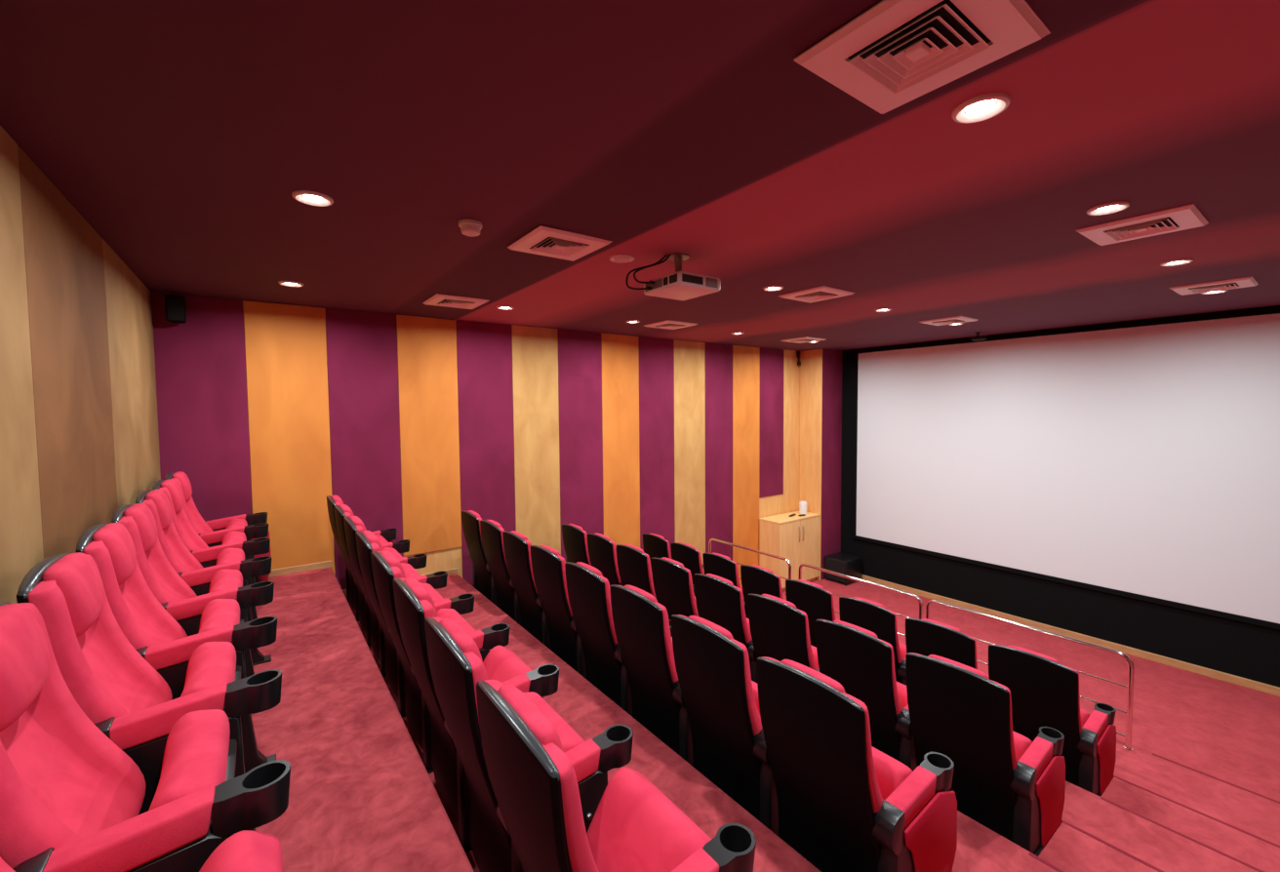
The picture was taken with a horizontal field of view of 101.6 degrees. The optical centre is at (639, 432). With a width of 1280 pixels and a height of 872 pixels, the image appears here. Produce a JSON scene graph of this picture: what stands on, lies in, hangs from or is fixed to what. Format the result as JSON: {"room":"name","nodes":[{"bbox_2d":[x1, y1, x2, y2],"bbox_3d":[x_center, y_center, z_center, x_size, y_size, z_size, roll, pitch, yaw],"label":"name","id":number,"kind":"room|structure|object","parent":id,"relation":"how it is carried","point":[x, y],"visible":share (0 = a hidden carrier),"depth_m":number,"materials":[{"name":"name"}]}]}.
{"room":"movie theater","nodes":[
{"label":"movie theater","id":0,"kind":"room"},
{"bbox_2d":[151,291,799,577],"bbox_3d":[-0.343,0.661,6.782,8.905,3.840,0.100,-2,3,-36],"label":"wall","id":1,"kind":"structure","parent":0,"point":[447,559],"depth_m":8.73,"materials":[{"name":"brown wood"}]},
{"bbox_2d":[151,292,252,520],"bbox_3d":[-3.593,0.090,4.310,0.583,2.400,0.012,-2,3,-36],"label":"wall panel","id":2,"kind":"object","parent":1,"relation":"attached to","point":[200,362],"visible":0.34,"depth_m":4.30,"materials":[{"name":"purple fabric"}]},
{"bbox_2d":[164,294,186,323],"bbox_3d":[-3.652,-0.966,4.113,0.117,0.200,0.159,-2,3,-36],"label":"wall speaker","id":3,"kind":"object","parent":2,"relation":"attached to","point":[175,304],"visible":1,"depth_m":4.05,"materials":[{"name":"black plastic"}]},
{"bbox_2d":[166,296,184,320],"bbox_3d":[-3.607,-0.963,4.051,0.100,0.180,0.006,-2,3,-36],"label":"grille","id":4,"kind":"object","parent":3,"relation":"attached to","point":[175,304],"depth_m":4.05,"materials":[{"name":"black"}]},
{"bbox_2d":[242,300,334,573],"bbox_3d":[-3.113,0.211,4.666,0.598,2.685,0.012,-2,3,-36],"label":"wall panel","id":5,"kind":"object","parent":1,"relation":"attached to","point":[286,344],"visible":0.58,"depth_m":4.65,"materials":[{"name":"orange wood"}]},
{"bbox_2d":[267,560,457,595],"bbox_3d":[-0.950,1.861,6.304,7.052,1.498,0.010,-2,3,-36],"label":"baseboard","id":6,"kind":"structure","parent":1,"relation":"attached to","point":[323,565],"depth_m":4.74,"materials":[{"name":"brown wood"}]},
{"bbox_2d":[325,308,403,590],"bbox_3d":[-2.629,0.191,5.020,0.598,2.685,0.012,-2,3,-36],"label":"wall panel","id":7,"kind":"object","parent":1,"relation":"attached to","point":[362,345],"visible":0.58,"depth_m":5.00,"materials":[{"name":"purple fabric"}]},
{"bbox_2d":[396,314,461,556],"bbox_3d":[-2.154,0.033,5.361,0.578,2.410,0.012,-2,3,-36],"label":"wall panel","id":8,"kind":"object","parent":1,"relation":"attached to","point":[426,347],"visible":0.96,"depth_m":5.35,"materials":[{"name":"orange wood"}]},
{"bbox_2d":[456,320,515,586],"bbox_3d":[-1.671,0.289,5.725,0.608,2.966,0.012,-2,3,-36],"label":"wall panel","id":9,"kind":"object","parent":1,"relation":"attached to","point":[484,350],"visible":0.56,"depth_m":5.69,"materials":[{"name":"purple fabric"}]},
{"bbox_2d":[511,324,560,554],"bbox_3d":[-1.194,0.409,6.079,0.568,3.246,0.012,-2,3,-36],"label":"wall panel","id":10,"kind":"object","parent":1,"relation":"attached to","point":[535,349],"visible":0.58,"depth_m":6.05,"materials":[{"name":"beige wood"}]},
{"bbox_2d":[557,328,603,559],"bbox_3d":[-0.718,0.388,6.427,0.608,3.246,0.012,-2,3,-36],"label":"wall panel","id":11,"kind":"object","parent":1,"relation":"attached to","point":[580,353],"visible":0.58,"depth_m":6.40,"materials":[{"name":"purple fabric"}]},
{"bbox_2d":[600,333,639,548],"bbox_3d":[-0.238,0.512,6.783,0.573,3.536,0.012,-2,3,-36],"label":"wall panel","id":12,"kind":"object","parent":1,"relation":"attached to","point":[620,352],"visible":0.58,"depth_m":6.75,"materials":[{"name":"orange wood"}]},
{"bbox_2d":[638,336,674,554],"bbox_3d":[0.236,0.492,7.129,0.598,3.536,0.012,-2,3,-36],"label":"wall panel","id":13,"kind":"object","parent":1,"relation":"attached to","point":[656,355],"visible":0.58,"depth_m":7.10,"materials":[{"name":"purple fabric"}]},
{"bbox_2d":[673,339,705,571],"bbox_3d":[0.716,0.471,7.480,0.588,3.536,0.012,-2,3,-36],"label":"wall panel","id":14,"kind":"object","parent":1,"relation":"attached to","point":[688,356],"visible":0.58,"depth_m":7.46,"materials":[{"name":"beige wood"}]},
{"bbox_2d":[704,342,732,560],"bbox_3d":[1.190,0.600,7.832,0.578,3.836,0.012,-2,3,-36],"label":"wall panel","id":15,"kind":"object","parent":1,"relation":"attached to","point":[718,358],"visible":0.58,"depth_m":7.81,"materials":[{"name":"purple fabric"}]},
{"bbox_2d":[732,345,759,585],"bbox_3d":[1.668,0.580,8.181,0.603,3.836,0.012,-2,3,-36],"label":"wall panel","id":16,"kind":"object","parent":1,"relation":"attached to","point":[745,359],"visible":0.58,"depth_m":8.15,"materials":[{"name":"orange wood"}]},
{"bbox_2d":[759,347,784,497],"bbox_3d":[2.146,-0.158,8.501,0.593,2.401,0.012,-2,3,-36],"label":"wall panel","id":17,"kind":"object","parent":1,"relation":"attached to","point":[771,432],"visible":1,"depth_m":8.49,"materials":[{"name":"purple fabric"}]},
{"bbox_2d":[0,0,1279,351],"bbox_3d":[1.707,-1.184,3.866,8.705,0.112,6.900,-2,3,-36],"label":"ceiling","id":18,"kind":"structure","parent":0,"point":[183,133],"depth_m":1.95,"materials":[{"name":"red paint"}]},
{"bbox_2d":[278,280,303,286],"bbox_3d":[-2.579,-1.099,3.857,0.158,0.016,0.158,-2,3,-36],"label":"recessed light","id":19,"kind":"object","parent":18,"relation":"in","point":[284,283],"visible":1,"depth_m":3.85,"materials":[{"name":"beige"}]},
{"bbox_2d":[291,190,333,206],"bbox_3d":[-1.446,-1.035,2.309,0.158,0.016,0.158,-2,3,-36],"label":"recessed light","id":20,"kind":"object","parent":18,"relation":"in","point":[312,198],"visible":1,"depth_m":2.30,"materials":[{"name":"beige"}]},
{"bbox_2d":[422,293,488,309],"bbox_3d":[-1.593,-1.123,4.516,0.441,0.024,0.441,-2,3,-36],"label":"ceiling vent","id":21,"kind":"object","parent":18,"relation":"in","point":[439,300],"visible":1,"depth_m":4.46,"materials":[{"name":"metal"}]},
{"bbox_2d":[458,219,481,237],"bbox_3d":[-0.858,-1.030,2.640,0.116,0.058,0.116,-2,3,-36],"label":"smoke detector","id":22,"kind":"object","parent":18,"relation":"attached to","point":[468,227],"visible":1,"depth_m":2.60,"materials":[{"name":"white plastic"}]},
{"bbox_2d":[507,225,611,261],"bbox_3d":[-0.460,-1.059,2.968,0.441,0.024,0.441,-2,3,-36],"label":"ceiling vent","id":23,"kind":"object","parent":18,"relation":"in","point":[545,241],"visible":1,"depth_m":2.92,"materials":[{"name":"metal"}]},
{"bbox_2d":[609,254,634,263],"bbox_3d":[-0.114,-1.092,3.281,0.158,0.016,0.158,-2,3,-36],"label":"smoke detector","id":24,"kind":"object","parent":18,"relation":"in","point":[621,259],"visible":1,"depth_m":3.27,"materials":[{"name":"beige"}]},
{"bbox_2d":[643,320,697,329],"bbox_3d":[0.348,-1.214,5.933,0.441,0.024,0.441,-2,3,-36],"label":"ceiling vent","id":25,"kind":"object","parent":18,"relation":"in","point":[669,325],"visible":1,"depth_m":5.87,"materials":[{"name":"white paint"}]},
{"bbox_2d":[625,253,719,300],"bbox_3d":[0.214,-0.977,3.206,0.464,0.242,0.397,-2,3,-36],"label":"projector","id":26,"kind":"object","parent":18,"relation":"hanging from","point":[680,285],"visible":1,"depth_m":3.15,"materials":[{"name":"white plastic"}]},
{"bbox_2d":[669,273,677,283],"bbox_3d":[0.192,-0.889,3.018,0.011,0.046,0.070,-2,3,-36],"label":"grille","id":27,"kind":"object","parent":26,"relation":"attached to","point":[673,276],"depth_m":3.01,"materials":[{"name":"brown"}]},
{"bbox_2d":[681,273,703,284],"bbox_3d":[0.307,-0.892,3.039,0.160,0.044,0.012,-2,3,-36],"label":"grille","id":28,"kind":"object","parent":26,"relation":"attached to","point":[687,278],"depth_m":3.03,"materials":[{"name":"brown"}]},
{"bbox_2d":[762,285,783,291],"bbox_3d":[1.056,-1.143,4.136,0.158,0.016,0.158,-2,3,-36],"label":"recessed light","id":29,"kind":"object","parent":18,"relation":"in","point":[769,288],"visible":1,"depth_m":4.12,"materials":[{"name":"beige"}]},
{"bbox_2d":[781,336,826,343],"bbox_3d":[2.301,-1.299,7.359,0.441,0.024,0.441,-2,3,-36],"label":"ceiling vent","id":30,"kind":"object","parent":18,"relation":"in","point":[805,339],"visible":1,"depth_m":7.29,"materials":[{"name":"white paint"}]},
{"bbox_2d":[778,285,855,303],"bbox_3d":[1.481,-1.150,4.385,0.441,0.024,0.441,-2,3,-36],"label":"ceiling vent","id":31,"kind":"object","parent":18,"relation":"in","point":[822,293],"visible":1,"depth_m":4.33,"materials":[{"name":"metal"}]},
{"bbox_2d":[793,0,1050,114],"bbox_3d":[0.721,-0.993,1.355,0.441,0.024,0.441,-2,3,-36],"label":"ceiling vent","id":32,"kind":"object","parent":18,"relation":"in","point":[895,53],"visible":1,"depth_m":1.33,"materials":[{"name":"metal"}]},
{"bbox_2d":[919,316,978,325],"bbox_3d":[3.434,-1.235,5.811,0.441,0.024,0.441,-2,3,-36],"label":"ceiling vent","id":33,"kind":"object","parent":18,"relation":"in","point":[957,319],"visible":1,"depth_m":5.75,"materials":[{"name":"white paint"}]},
{"bbox_2d":[951,92,1010,123],"bbox_3d":[1.078,-1.025,1.652,0.158,0.016,0.158,-2,3,-36],"label":"recessed light","id":34,"kind":"object","parent":18,"relation":"in","point":[980,111],"visible":1,"depth_m":1.64,"materials":[{"name":"beige glass"}]},
{"bbox_2d":[1085,200,1130,215],"bbox_3d":[2.249,-1.076,2.507,0.158,0.016,0.158,-2,3,-36],"label":"recessed light","id":35,"kind":"object","parent":18,"relation":"in","point":[1108,208],"visible":1,"depth_m":2.50,"materials":[{"name":"beige glass"}]},
{"bbox_2d":[1075,203,1208,245],"bbox_3d":[2.662,-1.083,2.772,0.441,0.024,0.441,-2,3,-36],"label":"ceiling vent","id":36,"kind":"object","parent":18,"relation":"in","point":[1187,217],"visible":1,"depth_m":2.73,"materials":[{"name":"metal"}]},
{"bbox_2d":[1160,258,1194,266],"bbox_3d":[3.572,-1.133,3.473,0.158,0.016,0.158,-2,3,-36],"label":"recessed light","id":37,"kind":"object","parent":18,"relation":"in","point":[1181,260],"visible":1,"depth_m":3.46,"materials":[{"name":"beige"}]},
{"bbox_2d":[1169,276,1258,295],"bbox_3d":[4.615,-1.168,4.198,0.441,0.024,0.441,-2,3,-36],"label":"ceiling vent","id":38,"kind":"object","parent":18,"relation":"in","point":[1244,282],"visible":1,"depth_m":4.15,"materials":[{"name":"metal"}]},
{"bbox_2d":[251,567,1279,871],"bbox_3d":[1.734,2.029,4.019,8.705,1.536,6.900,-2,3,-36],"label":"floor","id":39,"kind":"structure","parent":0,"point":[363,797],"depth_m":2.90,"materials":[{"name":"red carpet"}]},
{"bbox_2d":[0,830,283,871],"bbox_3d":[-0.880,0.925,0.831,0.603,1.017,0.558,-2,3,-36],"label":"chair","id":40,"kind":"object","parent":39,"relation":"on","point":[245,851],"visible":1,"depth_m":1.08,"materials":[{"name":"red fabric"}]},
{"bbox_2d":[0,602,290,871],"bbox_3d":[-1.215,0.906,1.280,0.603,1.017,0.562,-2,3,-36],"label":"chair","id":41,"kind":"object","parent":39,"relation":"on","point":[71,799],"visible":1,"depth_m":1.19,"materials":[{"name":"red fabric"}]},
{"bbox_2d":[16,552,281,843],"bbox_3d":[-1.546,0.887,1.732,0.603,1.017,0.562,-2,3,-36],"label":"chair","id":42,"kind":"object","parent":39,"relation":"on","point":[113,685],"visible":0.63,"depth_m":1.58,"materials":[{"name":"red fabric"}]},
{"bbox_2d":[76,522,277,773],"bbox_3d":[-1.876,0.869,2.184,0.603,1.017,0.562,-2,3,-36],"label":"chair","id":43,"kind":"object","parent":39,"relation":"on","point":[149,628],"visible":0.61,"depth_m":2.07,"materials":[{"name":"red fabric"}]},
{"bbox_2d":[111,503,274,677],"bbox_3d":[-2.207,0.850,2.635,0.603,1.017,0.562,-2,3,-36],"label":"chair","id":44,"kind":"object","parent":39,"relation":"on","point":[168,587],"visible":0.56,"depth_m":2.51,"materials":[{"name":"red fabric"}]},
{"bbox_2d":[135,489,271,665],"bbox_3d":[-2.538,0.831,3.087,0.603,1.017,0.562,-2,3,-36],"label":"chair","id":45,"kind":"object","parent":39,"relation":"on","point":[197,578],"visible":0.43,"depth_m":2.97,"materials":[{"name":"red fabric"}]},
{"bbox_2d":[153,479,270,620],"bbox_3d":[-2.868,0.813,3.539,0.603,1.017,0.562,-2,3,-36],"label":"chair","id":46,"kind":"object","parent":39,"relation":"on","point":[207,556],"visible":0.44,"depth_m":3.42,"materials":[{"name":"red fabric"}]},
{"bbox_2d":[165,471,271,606],"bbox_3d":[-3.227,0.792,4.030,0.604,1.017,0.659,-2,3,-36],"label":"chair","id":47,"kind":"object","parent":39,"relation":"on","point":[255,526],"visible":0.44,"depth_m":3.93,"materials":[{"name":"red fabric"}]},
{"bbox_2d":[326,495,409,621],"bbox_3d":[-2.416,1.042,4.634,0.604,1.017,0.659,-2,3,-36],"label":"chair","id":48,"kind":"object","parent":39,"relation":"on","point":[385,537],"visible":0.35,"depth_m":4.48,"materials":[{"name":"black plastic"}]},
{"bbox_2d":[333,504,426,645],"bbox_3d":[-2.057,1.062,4.143,0.603,1.017,0.562,-2,3,-36],"label":"chair","id":49,"kind":"object","parent":39,"relation":"on","point":[419,561],"visible":0.28,"depth_m":3.98,"materials":[{"name":"black plastic"}]},
{"bbox_2d":[343,516,447,677],"bbox_3d":[-1.726,1.081,3.691,0.603,1.017,0.562,-2,3,-36],"label":"chair","id":50,"kind":"object","parent":39,"relation":"on","point":[352,524],"visible":0.38,"depth_m":3.53,"materials":[{"name":"red fabric"}]},
{"bbox_2d":[355,530,474,718],"bbox_3d":[-1.396,1.100,3.239,0.603,1.017,0.562,-2,3,-36],"label":"chair","id":51,"kind":"object","parent":39,"relation":"on","point":[367,541],"visible":0.4,"depth_m":3.07,"materials":[{"name":"black plastic"}]},
{"bbox_2d":[370,550,509,773],"bbox_3d":[-1.065,1.118,2.788,0.603,1.017,0.562,-2,3,-36],"label":"chair","id":52,"kind":"object","parent":39,"relation":"on","point":[386,566],"visible":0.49,"depth_m":2.63,"materials":[{"name":"black plastic"}]},
{"bbox_2d":[392,577,559,852],"bbox_3d":[-0.735,1.137,2.336,0.603,1.017,0.562,-2,3,-36],"label":"chair","id":53,"kind":"object","parent":39,"relation":"on","point":[414,603],"visible":0.52,"depth_m":2.18,"materials":[{"name":"red fabric"}]},
{"bbox_2d":[461,510,497,606],"bbox_3d":[-1.470,1.282,5.343,0.604,1.017,0.659,-2,3,-36],"label":"chair","id":54,"kind":"object","parent":39,"relation":"on","point":[483,580],"visible":0.34,"depth_m":5.12,"materials":[{"name":"red fabric"}]},
{"bbox_2d":[480,520,520,625],"bbox_3d":[-1.111,1.302,4.851,0.603,1.017,0.562,-2,3,-36],"label":"chair","id":55,"kind":"object","parent":39,"relation":"on","point":[492,531],"visible":0.41,"depth_m":4.66,"materials":[{"name":"black plastic"}]},
{"bbox_2d":[502,530,549,648],"bbox_3d":[-0.780,1.321,4.400,0.603,1.017,0.562,-2,3,-36],"label":"chair","id":56,"kind":"object","parent":39,"relation":"on","point":[516,545],"visible":0.48,"depth_m":4.21,"materials":[{"name":"black plastic"}]},
{"bbox_2d":[424,616,633,871],"bbox_3d":[-0.404,1.156,1.885,0.603,1.017,0.562,-2,3,-36],"label":"chair","id":57,"kind":"object","parent":39,"relation":"on","point":[456,662],"visible":0.48,"depth_m":1.73,"materials":[{"name":"red fabric"}]},
{"bbox_2d":[530,544,585,678],"bbox_3d":[-0.450,1.339,3.948,0.603,1.017,0.562,-2,3,-36],"label":"chair","id":58,"kind":"object","parent":39,"relation":"on","point":[547,564],"visible":0.57,"depth_m":3.76,"materials":[{"name":"red fabric"}]},
{"bbox_2d":[561,523,591,565],"bbox_3d":[-0.533,1.525,5.958,0.604,1.017,0.659,-2,3,-36],"label":"chair","id":59,"kind":"object","parent":39,"relation":"on","point":[575,539],"visible":0.34,"depth_m":5.71,"materials":[{"name":"red fabric"}]},
{"bbox_2d":[586,533,622,586],"bbox_3d":[-0.174,1.545,5.466,0.603,1.017,0.562,-2,3,-36],"label":"chair","id":60,"kind":"object","parent":39,"relation":"on","point":[602,551],"visible":0.38,"depth_m":5.25,"materials":[{"name":"red fabric"}]},
{"bbox_2d":[476,680,755,871],"bbox_3d":[-0.070,1.154,1.434,0.603,0.977,0.558,-2,3,-36],"label":"chair","id":61,"kind":"object","parent":39,"relation":"on","point":[634,826],"visible":1,"depth_m":1.33,"materials":[{"name":"red fabric"}]},
{"bbox_2d":[564,561,672,717],"bbox_3d":[-0.119,1.358,3.497,0.603,1.017,0.562,-2,3,-36],"label":"chair","id":62,"kind":"object","parent":39,"relation":"on","point":[588,590],"visible":0.5,"depth_m":3.31,"materials":[{"name":"red fabric"}]},
{"bbox_2d":[610,584,692,765],"bbox_3d":[0.212,1.377,3.045,0.603,1.017,0.562,-2,3,-36],"label":"chair","id":63,"kind":"object","parent":39,"relation":"on","point":[641,624],"visible":0.66,"depth_m":2.86,"materials":[{"name":"red fabric"}]},
{"bbox_2d":[616,544,695,599],"bbox_3d":[0.157,1.564,5.015,0.603,1.017,0.562,-2,3,-36],"label":"chair","id":64,"kind":"object","parent":39,"relation":"on","point":[634,567],"visible":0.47,"depth_m":4.81,"materials":[{"name":"red fabric"}]},
{"bbox_2d":[642,533,703,569],"bbox_3d":[0.393,1.772,6.683,0.604,1.017,0.659,-2,3,-36],"label":"chair","id":65,"kind":"object","parent":39,"relation":"on","point":[655,545],"visible":0.23,"depth_m":6.45,"materials":[{"name":"red fabric"}]},
{"bbox_2d":[651,557,698,620],"bbox_3d":[0.487,1.582,4.563,0.603,1.017,0.562,-2,3,-36],"label":"chair","id":66,"kind":"object","parent":39,"relation":"on","point":[672,581],"visible":0.36,"depth_m":4.37,"materials":[{"name":"red fabric"}]},
{"bbox_2d":[670,542,704,585],"bbox_3d":[0.752,1.793,6.192,0.603,1.017,0.562,-2,3,-36],"label":"chair","id":67,"kind":"object","parent":39,"relation":"on","point":[686,554],"visible":0.27,"depth_m":5.97,"materials":[{"name":"black plastic"}]},
{"bbox_2d":[671,614,778,836],"bbox_3d":[0.542,1.395,2.593,0.603,1.017,0.562,-2,3,-36],"label":"chair","id":68,"kind":"object","parent":39,"relation":"on","point":[719,694],"visible":0.72,"depth_m":2.42,"materials":[{"name":"red fabric"}]},
{"bbox_2d":[702,553,748,618],"bbox_3d":[1.082,1.812,5.740,0.603,1.017,0.562,-2,3,-36],"label":"chair","id":69,"kind":"object","parent":39,"relation":"on","point":[716,564],"visible":0.21,"depth_m":5.52,"materials":[{"name":"red fabric"}]},
{"bbox_2d":[694,573,757,683],"bbox_3d":[0.818,1.601,4.112,0.603,1.017,0.562,-2,3,-36],"label":"chair","id":70,"kind":"object","parent":39,"relation":"on","point":[719,602],"visible":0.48,"depth_m":3.88,"materials":[{"name":"red fabric"}]},
{"bbox_2d":[708,537,791,595],"bbox_3d":[1.429,1.896,6.996,0.054,0.722,1.463,-2,3,-36],"label":"railing","id":71,"kind":"object","parent":39,"relation":"on","point":[712,539],"visible":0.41,"depth_m":6.86,"materials":[{"name":"silver metal"}]},
{"bbox_2d":[740,564,783,615],"bbox_3d":[1.413,1.830,5.288,0.603,1.017,0.562,-2,3,-36],"label":"chair","id":72,"kind":"object","parent":39,"relation":"on","point":[755,580],"visible":0.23,"depth_m":5.12,"materials":[{"name":"red fabric"}]},
{"bbox_2d":[747,594,819,672],"bbox_3d":[1.148,1.620,3.660,0.603,1.017,0.562,-2,3,-36],"label":"chair","id":73,"kind":"object","parent":39,"relation":"on","point":[780,631],"visible":0.34,"depth_m":3.48,"materials":[{"name":"red fabric"}]},
{"bbox_2d":[759,511,820,590],"bbox_3d":[2.465,1.922,8.527,1.035,1.108,0.443,-2,3,-36],"label":"base cabinet","id":74,"kind":"object","parent":39,"relation":"on","point":[795,539],"visible":0.78,"depth_m":8.32,"materials":[{"name":"brown wood"}]},
{"bbox_2d":[799,500,806,514],"bbox_3d":[2.718,1.251,8.688,0.128,0.212,0.128,-2,3,-36],"label":"dispenser","id":75,"kind":"object","parent":74,"relation":"on","point":[802,504],"visible":0.93,"depth_m":8.63,"materials":[{"name":"white plastic"}]},
{"bbox_2d":[785,579,836,647],"bbox_3d":[1.744,1.849,4.837,0.603,1.017,0.562,-2,3,-36],"label":"chair","id":76,"kind":"object","parent":39,"relation":"on","point":[811,598],"visible":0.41,"depth_m":4.66,"materials":[{"name":"red fabric"}]},
{"bbox_2d":[824,552,861,585],"bbox_3d":[3.371,2.261,8.674,0.452,0.400,0.420,-2,3,-36],"label":"subwoofer","id":77,"kind":"object","parent":39,"relation":"on","point":[850,565],"visible":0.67,"depth_m":8.54,"materials":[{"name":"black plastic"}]},
{"bbox_2d":[824,558,845,582],"bbox_3d":[3.194,2.254,8.544,0.014,0.330,0.380,-2,3,-36],"label":"grille","id":78,"kind":"object","parent":77,"relation":"attached to","point":[836,565],"depth_m":8.53,"materials":[{"name":"black fabric"}]},
{"bbox_2d":[756,656,957,871],"bbox_3d":[0.877,1.394,2.142,0.603,0.977,0.558,-2,3,-36],"label":"chair","id":79,"kind":"object","parent":39,"relation":"on","point":[845,805],"visible":0.99,"depth_m":1.99,"materials":[{"name":"red fabric"}]},
{"bbox_2d":[798,563,922,637],"bbox_3d":[2.353,1.949,5.734,0.054,0.722,1.473,-2,3,-36],"label":"railing","id":80,"kind":"object","parent":39,"relation":"on","point":[801,566],"visible":0.38,"depth_m":5.57,"materials":[{"name":"silver metal"}]},
{"bbox_2d":[815,619,916,771],"bbox_3d":[1.479,1.638,3.208,0.603,1.017,0.562,-2,3,-36],"label":"chair","id":81,"kind":"object","parent":39,"relation":"on","point":[852,656],"visible":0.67,"depth_m":3.00,"materials":[{"name":"red fabric"}]},
{"bbox_2d":[839,597,906,685],"bbox_3d":[2.074,1.868,4.385,0.603,1.017,0.562,-2,3,-36],"label":"chair","id":82,"kind":"object","parent":39,"relation":"on","point":[870,616],"visible":0.39,"depth_m":4.16,"materials":[{"name":"red fabric"}]},
{"bbox_2d":[905,617,988,677],"bbox_3d":[2.405,1.886,3.934,0.603,1.017,0.562,-2,3,-36],"label":"chair","id":83,"kind":"object","parent":39,"relation":"on","point":[926,637],"visible":0.27,"depth_m":3.76,"materials":[{"name":"red fabric"}]},
{"bbox_2d":[905,652,1065,856],"bbox_3d":[1.813,1.637,2.757,0.603,0.977,0.558,-2,3,-36],"label":"chair","id":84,"kind":"object","parent":39,"relation":"on","point":[1013,785],"visible":0.91,"depth_m":2.58,"materials":[{"name":"red fabric"}]},
{"bbox_2d":[925,600,1134,751],"bbox_3d":[3.247,1.999,4.512,0.054,0.722,1.523,-2,3,-36],"label":"railing","id":85,"kind":"object","parent":39,"relation":"on","point":[1131,668],"visible":0.7,"depth_m":4.07,"materials":[{"name":"silver metal"}]},
{"bbox_2d":[1028,852,1064,871],"bbox_3d":[2.380,1.941,1.513,0.018,0.006,2.100,-2,3,-36],"label":"trim","id":86,"kind":"structure","parent":39,"relation":"on","point":[1029,854],"depth_m":2.31,"materials":[{"name":"red"}]},
{"bbox_2d":[988,643,1116,797],"bbox_3d":[2.739,1.885,3.483,0.603,0.977,0.558,-2,3,-36],"label":"chair","id":87,"kind":"object","parent":39,"relation":"on","point":[1044,692],"visible":0.71,"depth_m":3.29,"materials":[{"name":"red fabric"}]},
{"bbox_2d":[1061,819,1164,871],"bbox_3d":[2.769,2.058,1.938,0.018,0.006,2.320,-2,3,-36],"label":"trim","id":88,"kind":"structure","parent":39,"relation":"on","point":[1063,821],"depth_m":2.55,"materials":[{"name":"red"}]},
{"bbox_2d":[1100,797,1264,871],"bbox_3d":[3.323,2.180,2.213,0.018,0.006,2.100,-2,3,-36],"label":"trim","id":89,"kind":"structure","parent":39,"relation":"on","point":[1108,801],"depth_m":2.78,"materials":[{"name":"red"}]},
{"bbox_2d":[1113,775,1279,847],"bbox_3d":[3.711,2.302,2.638,0.018,0.006,2.320,-2,3,-36],"label":"trim","id":90,"kind":"structure","parent":39,"relation":"on","point":[1214,819],"depth_m":3.12,"materials":[{"name":"red"}]},
{"bbox_2d":[1152,753,1279,803],"bbox_3d":[4.419,2.422,3.025,0.018,0.006,2.100,-2,3,-36],"label":"trim","id":91,"kind":"structure","parent":39,"relation":"on","point":[1152,753],"depth_m":3.60,"materials":[{"name":"red"}]},
{"bbox_2d":[799,348,833,489],"bbox_3d":[3.097,0.528,8.967,0.568,3.840,0.428,-2,3,-36],"label":"wall column","id":92,"kind":"structure","parent":0,"point":[820,348],"depth_m":8.97,"materials":[{"name":"brown wood"}]},
{"bbox_2d":[799,349,822,580],"bbox_3d":[2.870,0.540,8.786,0.012,3.836,0.427,-2,3,-36],"label":"wall panel","id":93,"kind":"object","parent":92,"relation":"attached to","point":[811,368],"visible":0.76,"depth_m":8.74,"materials":[{"name":"brown wood"}]},
{"bbox_2d":[820,349,842,579],"bbox_3d":[3.227,0.537,8.790,0.566,3.836,0.012,-2,3,-36],"label":"wall panel","id":94,"kind":"object","parent":92,"relation":"attached to","point":[831,417],"visible":0.76,"depth_m":8.77,"materials":[{"name":"purple fabric"}]},
{"bbox_2d":[840,305,1279,687],"bbox_3d":[5.277,0.624,6.554,0.100,3.840,6.900,-2,3,-36],"label":"screen frame","id":95,"kind":"structure","parent":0,"point":[1248,651],"depth_m":6.48,"materials":[{"name":"black fabric"}]},
{"bbox_2d":[852,307,1279,630],"bbox_3d":[5.213,0.303,6.507,0.034,3.157,5.520,-2,3,-36],"label":"projection screen","id":96,"kind":"object","parent":95,"relation":"attached to","point":[1139,460],"visible":1,"depth_m":6.22,"materials":[{"name":"white fabric"}]},
{"bbox_2d":[861,574,1279,696],"bbox_3d":[5.420,2.512,6.359,0.030,0.085,6.290,-2,3,-36],"label":"baseboard","id":97,"kind":"structure","parent":95,"relation":"attached to","point":[1247,683],"depth_m":6.18,"materials":[{"name":"brown wood"}]},
{"bbox_3d":[-1.830,0.932,1.365,0.100,3.840,6.900,-2,3,-36],"label":"wall","id":98,"kind":"structure","parent":0,"visible":0},
{"bbox_2d":[0,125,43,603],"bbox_3d":[-1.696,0.220,1.235,0.012,2.400,1.578,-2,3,-36],"label":"wall panel","id":99,"kind":"object","parent":98,"relation":"attached to","point":[21,549],"visible":0.57,"depth_m":1.72,"materials":[{"name":"beige paint"}]},
{"bbox_2d":[17,145,117,559],"bbox_3d":[-2.523,0.173,2.364,0.012,2.400,1.218,-2,3,-36],"label":"wall panel","id":100,"kind":"object","parent":98,"relation":"attached to","point":[63,254],"visible":0.48,"depth_m":2.19,"materials":[{"name":"brown paint"}]},
{"bbox_2d":[102,239,160,508],"bbox_3d":[-3.351,0.127,3.495,0.012,2.400,1.584,-2,3,-36],"label":"wall panel","id":101,"kind":"object","parent":98,"relation":"attached to","point":[129,305],"visible":0.48,"depth_m":3.30,"materials":[{"name":"beige paint"}]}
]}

